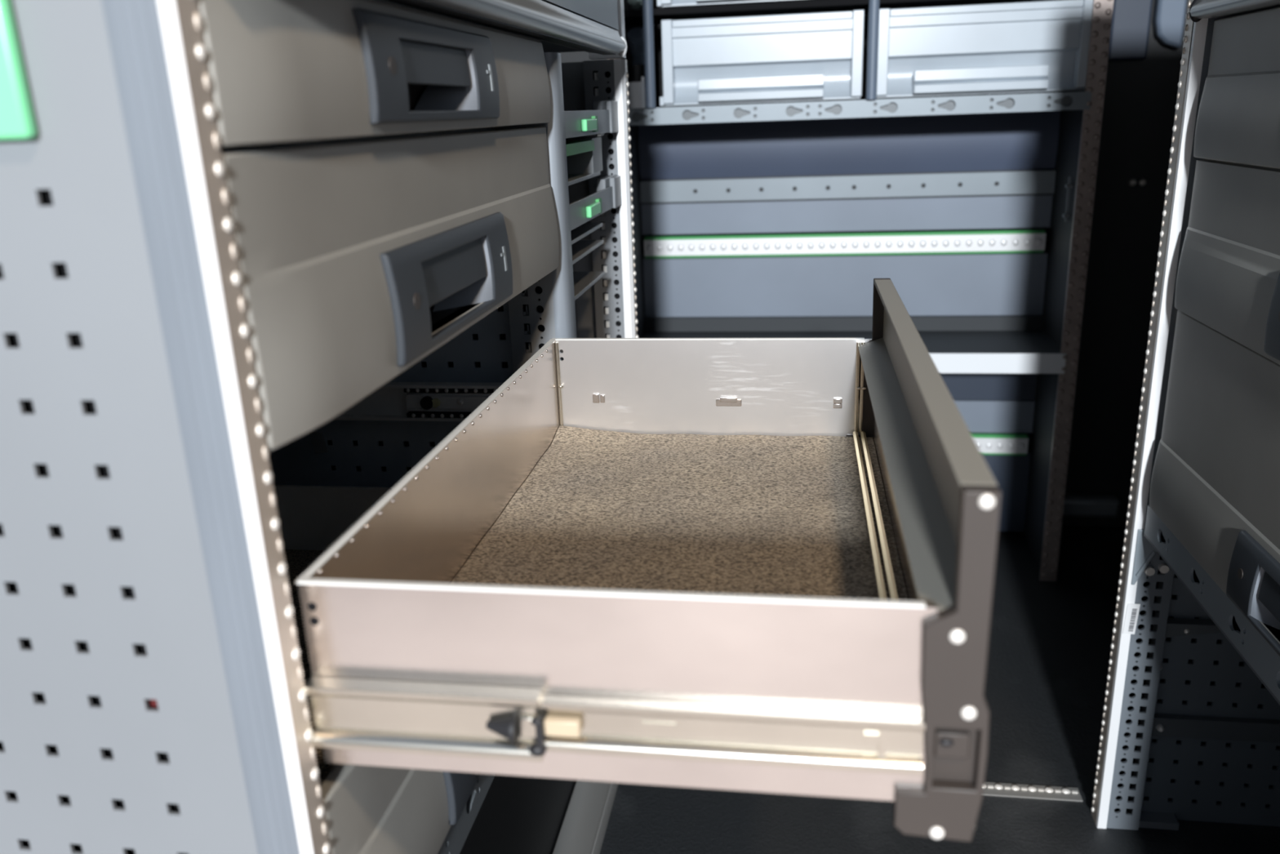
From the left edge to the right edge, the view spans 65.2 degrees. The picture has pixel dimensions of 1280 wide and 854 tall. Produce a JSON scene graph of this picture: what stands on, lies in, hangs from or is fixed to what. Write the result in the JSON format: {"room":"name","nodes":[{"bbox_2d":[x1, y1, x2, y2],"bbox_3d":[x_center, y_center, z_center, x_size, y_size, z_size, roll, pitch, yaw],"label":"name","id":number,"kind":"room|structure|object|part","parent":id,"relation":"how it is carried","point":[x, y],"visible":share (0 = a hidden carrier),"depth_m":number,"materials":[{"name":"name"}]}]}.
{"room":"work van interior","nodes":[
{"label":"work van interior","id":0,"kind":"room"},
{"bbox_2d":[558,0,1188,526],"bbox_3d":[0.521,-0.688,2.635,1.800,1.983,0.067,1,18,9],"label":"wall","id":1,"kind":"structure","parent":0,"point":[1140,95],"depth_m":2.58,"materials":[{"name":"black"}]},
{"bbox_2d":[1062,493,1119,517],"bbox_3d":[1.217,0.215,2.752,0.187,0.057,0.053,1,18,9],"label":"trim","id":2,"kind":"structure","parent":1,"relation":"attached to","point":[1074,504],"depth_m":2.73,"materials":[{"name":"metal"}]},
{"bbox_2d":[1107,0,1152,61],"bbox_3d":[1.167,-1.138,2.341,0.090,0.527,0.020,1,18,9],"label":"trim","id":3,"kind":"structure","parent":1,"relation":"attached to","point":[1131,19],"depth_m":2.39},
{"bbox_2d":[1128,178,1136,186],"bbox_3d":[1.236,-0.612,2.507,0.017,0.017,0.016,1,18,9],"label":"bolt","id":4,"kind":"object","parent":1,"relation":"attached to","point":[1132,182],"visible":1,"depth_m":2.50,"materials":[{"name":"silver metal"}]},
{"bbox_2d":[1138,178,1146,186],"bbox_3d":[1.259,-0.612,2.503,0.017,0.017,0.016,1,18,9],"label":"bolt","id":5,"kind":"object","parent":1,"relation":"attached to","point":[1142,182],"visible":1,"depth_m":2.50,"materials":[{"name":"silver metal"}]},
{"bbox_2d":[1152,0,1186,48],"bbox_3d":[1.247,-1.145,2.315,0.063,0.504,0.040,1,18,9],"label":"trim","id":6,"kind":"structure","parent":1,"relation":"attached to","point":[1169,15],"depth_m":2.36,"materials":[{"name":"grey plastic"}]},
{"bbox_2d":[600,524,1279,853],"bbox_3d":[0.376,0.637,1.810,1.933,0.033,2.467,1,18,9],"label":"floor","id":7,"kind":"structure","parent":0,"point":[1049,649],"depth_m":1.76,"materials":[{"name":"rubber"}]},
{"bbox_2d":[0,0,1001,853],"bbox_3d":[-0.264,0.248,1.019,1.057,1.230,0.772,1,18,9],"label":"cabinet","id":8,"kind":"object","parent":7,"relation":"on","point":[287,322],"visible":0.95,"depth_m":0.59,"materials":[{"name":"white metal"}]},
{"bbox_3d":[-0.538,0.357,0.699,0.618,1.222,0.002,1,18,9],"label":"panel","id":9,"kind":"part","parent":8,"relation":"part of","materials":[{"name":"grey metal"}]},
{"bbox_3d":[-0.363,-0.123,1.319,0.420,0.693,0.004,1,18,9],"label":"panel","id":10,"kind":"part","parent":8,"relation":"part of","materials":[{"name":"metal"}]},
{"bbox_3d":[-0.163,-0.289,0.818,0.023,0.089,0.683,1,18,9],"label":"drawer","id":11,"kind":"part","parent":8,"relation":"part of","materials":[{"name":"grey plastic"}]},
{"bbox_3d":[-0.144,0.208,0.976,0.023,0.157,0.683,1,18,9],"label":"drawer","id":12,"kind":"part","parent":8,"relation":"part of","materials":[{"name":"grey plastic"}]},
{"bbox_3d":[-0.158,-0.167,0.857,0.023,0.161,0.683,1,18,9],"label":"drawer","id":13,"kind":"part","parent":8,"relation":"part of","materials":[{"name":"grey plastic"}]},
{"bbox_3d":[-0.156,-0.277,0.782,0.012,0.071,0.284,1,18,9],"label":"handle plate","id":14,"kind":"part","parent":8,"relation":"part of","materials":[{"name":"grey plastic"}]},
{"bbox_3d":[-0.150,-0.124,0.831,0.012,0.080,0.284,1,18,9],"label":"handle plate","id":15,"kind":"part","parent":8,"relation":"part of","materials":[{"name":"grey plastic"}]},
{"bbox_3d":[-0.201,-0.031,1.285,0.208,0.025,0.009,1,18,9],"label":"rail","id":16,"kind":"part","parent":8,"relation":"part of","materials":[{"name":"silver metal"}]},
{"bbox_3d":[-0.137,0.250,0.949,0.012,0.076,0.284,1,18,9],"label":"handle plate","id":17,"kind":"part","parent":8,"relation":"part of","materials":[{"name":"grey plastic"}]},
{"bbox_3d":[-0.138,0.307,1.013,0.004,0.043,0.689,1,18,9],"label":"keyhole rail","id":18,"kind":"part","parent":8,"relation":"part of","materials":[{"name":"grey metal"}]},
{"bbox_2d":[379,0,626,59],"bbox_3d":[-0.349,-0.550,1.043,0.509,0.289,1.202,1,18,9],"label":"countertop","id":19,"kind":"structure","parent":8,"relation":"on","point":[596,28],"depth_m":1.11,"materials":[{"name":"grey metal"}]},
{"bbox_3d":[-0.073,0.181,0.591,0.036,0.026,0.018,1,18,9],"label":"release lever","id":20,"kind":"part","parent":8,"relation":"part of","materials":[{"name":"black plastic"}]},
{"bbox_3d":[-0.066,0.177,0.591,0.011,0.015,0.003,1,18,9],"label":"latch plate","id":21,"kind":"part","parent":8,"relation":"part of","materials":[{"name":"metal"}]},
{"bbox_3d":[0.037,0.056,0.890,0.386,0.128,0.651,1,18,9],"label":"drawer","id":22,"kind":"part","parent":8,"relation":"part of","materials":[{"name":"metal"}]},
{"bbox_2d":[450,426,908,600],"bbox_3d":[0.039,0.106,0.905,0.377,0.016,0.641,1,18,9],"label":"mat","id":23,"kind":"object","parent":8,"relation":"in","point":[771,515],"visible":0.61,"depth_m":0.96,"materials":[{"name":"brown carpet"}]},
{"bbox_3d":[0.050,0.176,0.575,0.218,0.033,0.009,1,18,9],"label":"slide rail","id":24,"kind":"part","parent":8,"relation":"part of","materials":[{"name":"metal"}]},
{"bbox_3d":[0.210,0.104,0.877,0.014,0.005,0.642,1,18,9],"label":"divider rail","id":25,"kind":"part","parent":8,"relation":"part of","materials":[{"name":"gold metal"}]},
{"bbox_3d":[0.222,0.034,0.854,0.038,0.215,0.644,1,18,9],"label":"drawer","id":26,"kind":"part","parent":8,"relation":"part of","materials":[{"name":"grey plastic"}]},
{"bbox_2d":[459,774,577,853],"bbox_3d":[-0.348,0.427,1.632,0.419,0.526,1.693,1,18,9],"label":"wheel arch","id":27,"kind":"object","parent":7,"relation":"on","point":[517,815],"visible":0.03,"depth_m":1.42,"materials":[{"name":"black plastic"}]},
{"bbox_2d":[561,58,638,337],"bbox_3d":[-0.286,-0.197,1.545,0.500,0.693,0.460,1,18,9],"label":"rack","id":28,"kind":"object","parent":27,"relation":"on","point":[596,101],"visible":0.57,"depth_m":1.63,"materials":[{"name":"silver metal"}]},
{"bbox_3d":[-0.151,-0.038,1.571,0.017,0.364,0.452,1,18,9],"label":"panel","id":29,"kind":"part","parent":28,"relation":"part of","materials":[{"name":"grey metal"}]},
{"bbox_2d":[564,100,618,173],"bbox_3d":[-0.283,-0.414,1.456,0.448,0.104,0.425,1,18,9],"label":"tray","id":30,"kind":"object","parent":28,"relation":"on","point":[597,153],"depth_m":1.49,"materials":[{"name":"grey"}]},
{"bbox_2d":[568,174,622,231],"bbox_3d":[-0.280,-0.330,1.483,0.448,0.049,0.425,1,18,9],"label":"tray","id":31,"kind":"object","parent":28,"relation":"on","point":[605,197],"depth_m":1.51,"materials":[{"name":"grey metal"}]},
{"bbox_2d":[552,780,618,853],"bbox_3d":[-0.084,0.652,1.729,0.071,0.019,1.167,1,18,9],"label":"sill","id":32,"kind":"structure","parent":7,"relation":"on","point":[585,822],"depth_m":1.69,"materials":[{"name":"silver metal"}]},
{"bbox_2d":[607,0,1113,581],"bbox_3d":[0.494,-0.521,2.442,1.074,1.783,0.353,1,18,9],"label":"shelf rack","id":33,"kind":"object","parent":7,"relation":"on","point":[997,313],"visible":0.58,"depth_m":2.52,"materials":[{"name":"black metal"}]},
{"bbox_2d":[626,0,642,9],"bbox_3d":[-0.006,-0.999,2.272,0.060,0.097,0.086,1,18,9],"label":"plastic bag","id":34,"kind":"object","parent":33,"relation":"on","point":[635,4],"visible":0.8,"depth_m":2.26,"materials":[{"name":"plastic"}]},
{"bbox_3d":[-0.020,-0.531,2.534,0.020,1.783,0.328,1,18,9],"label":"panel","id":35,"kind":"part","parent":33,"relation":"part of","materials":[{"name":"white metal"}]},
{"bbox_2d":[626,26,645,99],"bbox_3d":[0.001,-0.837,2.334,0.054,0.179,0.089,1,18,9],"label":"corrugated hose","id":36,"kind":"object","parent":33,"relation":"on","point":[635,35],"visible":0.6,"depth_m":2.30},
{"bbox_2d":[628,76,645,108],"bbox_3d":[-0.007,-0.757,2.265,0.037,0.067,0.037,1,18,9],"label":"canister","id":37,"kind":"object","parent":33,"relation":"on","point":[636,89],"visible":0.98,"depth_m":2.25,"materials":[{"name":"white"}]},
{"bbox_2d":[657,0,808,8],"bbox_3d":[0.275,-1.053,2.266,0.452,0.183,0.241,1,18,9],"label":"storage bin","id":38,"kind":"object","parent":33,"relation":"on","point":[664,3],"visible":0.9,"depth_m":2.22,"materials":[{"name":"plastic"}]},
{"bbox_2d":[659,9,864,106],"bbox_3d":[0.282,-0.852,2.329,0.452,0.183,0.241,1,18,9],"label":"storage bin","id":39,"kind":"object","parent":33,"relation":"on","point":[806,56],"visible":1,"depth_m":2.23,"materials":[{"name":"plastic"}]},
{"bbox_3d":[0.474,-0.959,2.283,1.023,0.013,0.260,1,18,9],"label":"shelf","id":40,"kind":"part","parent":33,"relation":"part of","materials":[{"name":"black metal"}]},
{"bbox_3d":[0.520,-0.353,2.619,1.023,0.189,0.020,1,18,9],"label":"panel","id":41,"kind":"part","parent":33,"relation":"part of","materials":[{"name":"grey metal"}]},
{"bbox_3d":[0.512,-0.542,2.560,1.023,0.079,0.020,1,18,9],"label":"panel","id":42,"kind":"part","parent":33,"relation":"part of","materials":[{"name":"grey metal"}]},
{"bbox_3d":[0.505,-0.713,2.500,1.023,0.159,0.030,1,18,9],"label":"panel","id":43,"kind":"part","parent":33,"relation":"part of","materials":[{"name":"grey metal"}]},
{"bbox_3d":[0.502,-0.213,2.516,1.023,0.008,0.264,1,18,9],"label":"shelf","id":44,"kind":"part","parent":33,"relation":"part of","materials":[{"name":"grey metal"}]},
{"bbox_3d":[0.464,-0.706,2.221,1.015,0.037,0.005,1,18,9],"label":"keyhole rail","id":45,"kind":"part","parent":33,"relation":"part of","materials":[{"name":"metal"}]},
{"bbox_2d":[876,0,1093,97],"bbox_3d":[0.751,-0.847,2.256,0.452,0.183,0.241,1,18,9],"label":"storage bin","id":46,"kind":"object","parent":33,"relation":"on","point":[1028,46],"visible":0.84,"depth_m":2.16,"materials":[{"name":"plastic"}]},
{"bbox_3d":[0.527,-0.145,2.685,1.023,0.140,0.020,1,18,9],"label":"panel","id":47,"kind":"part","parent":33,"relation":"part of","materials":[{"name":"blue"}]},
{"bbox_3d":[0.531,-0.034,2.720,1.023,0.087,0.020,1,18,9],"label":"panel","id":48,"kind":"part","parent":33,"relation":"part of","materials":[{"name":"grey metal"}]},
{"bbox_3d":[0.539,0.170,2.783,1.023,0.227,0.024,1,18,9],"label":"panel","id":49,"kind":"part","parent":33,"relation":"part of","materials":[{"name":"blue"}]},
{"bbox_3d":[1.011,-0.518,2.373,0.020,1.783,0.328,1,18,9],"label":"panel","id":50,"kind":"part","parent":33,"relation":"part of","materials":[{"name":"black metal"}]},
{"bbox_3d":[0.982,-0.522,2.296,0.005,0.100,0.005,1,18,9],"label":"rod","id":51,"kind":"part","parent":33,"relation":"part of","materials":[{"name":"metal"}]},
{"bbox_2d":[982,782,1083,801],"bbox_3d":[0.383,0.626,1.778,0.757,0.008,0.033,1,18,9],"label":"rail","id":52,"kind":"object","parent":7,"relation":"on","point":[991,788],"visible":0.16,"depth_m":1.73,"materials":[{"name":"silver metal"}]},
{"bbox_2d":[1091,0,1279,830],"bbox_3d":[0.876,0.066,1.063,0.423,1.469,0.791,1,18,9],"label":"cabinet","id":53,"kind":"object","parent":7,"relation":"on","point":[1190,727],"visible":1,"depth_m":1.31,"materials":[{"name":"grey metal"}]},
{"bbox_3d":[0.766,-0.047,1.434,0.050,1.469,0.037,1,18,9],"label":"panel","id":54,"kind":"part","parent":53,"relation":"part of","materials":[{"name":"grey metal"}]},
{"bbox_2d":[1143,533,1279,704],"bbox_3d":[0.864,0.268,1.101,0.361,0.003,0.717,1,18,9],"label":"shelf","id":55,"kind":"object","parent":53,"relation":"attached to","point":[1228,632],"depth_m":1.21,"materials":[{"name":"grey metal"}]},
{"bbox_3d":[0.686,0.243,1.122,0.004,0.045,0.717,1,18,9],"label":"keyhole rail","id":56,"kind":"part","parent":53,"relation":"part of","materials":[{"name":"metal"}]},
{"bbox_3d":[0.681,0.083,1.066,0.023,0.284,0.707,1,18,9],"label":"drawer","id":57,"kind":"part","parent":53,"relation":"part of","materials":[{"name":"grey plastic"}]},
{"bbox_3d":[0.673,-0.147,0.993,0.023,0.192,0.707,1,18,9],"label":"drawer","id":58,"kind":"part","parent":53,"relation":"part of","materials":[{"name":"grey plastic"}]},
{"bbox_2d":[1189,0,1279,22],"bbox_3d":[0.656,-0.511,0.883,0.055,0.233,0.717,1,18,9],"label":"tray","id":59,"kind":"object","parent":53,"relation":"attached to","point":[1199,10],"visible":0.99,"depth_m":1.17,"materials":[{"name":"grey"}]},
{"bbox_3d":[0.666,-0.321,0.938,0.023,0.164,0.707,1,18,9],"label":"drawer","id":60,"kind":"part","parent":53,"relation":"part of","materials":[{"name":"grey plastic"}]},
{"bbox_3d":[0.658,0.202,1.002,0.012,0.083,0.307,1,18,9],"label":"handle plate","id":61,"kind":"part","parent":53,"relation":"part of","materials":[{"name":"grey plastic"}]},
{"bbox_3d":[0.647,-0.076,0.913,0.013,0.090,0.307,1,18,9],"label":"handle plate","id":62,"kind":"part","parent":53,"relation":"part of","materials":[{"name":"grey plastic"}]}
]}

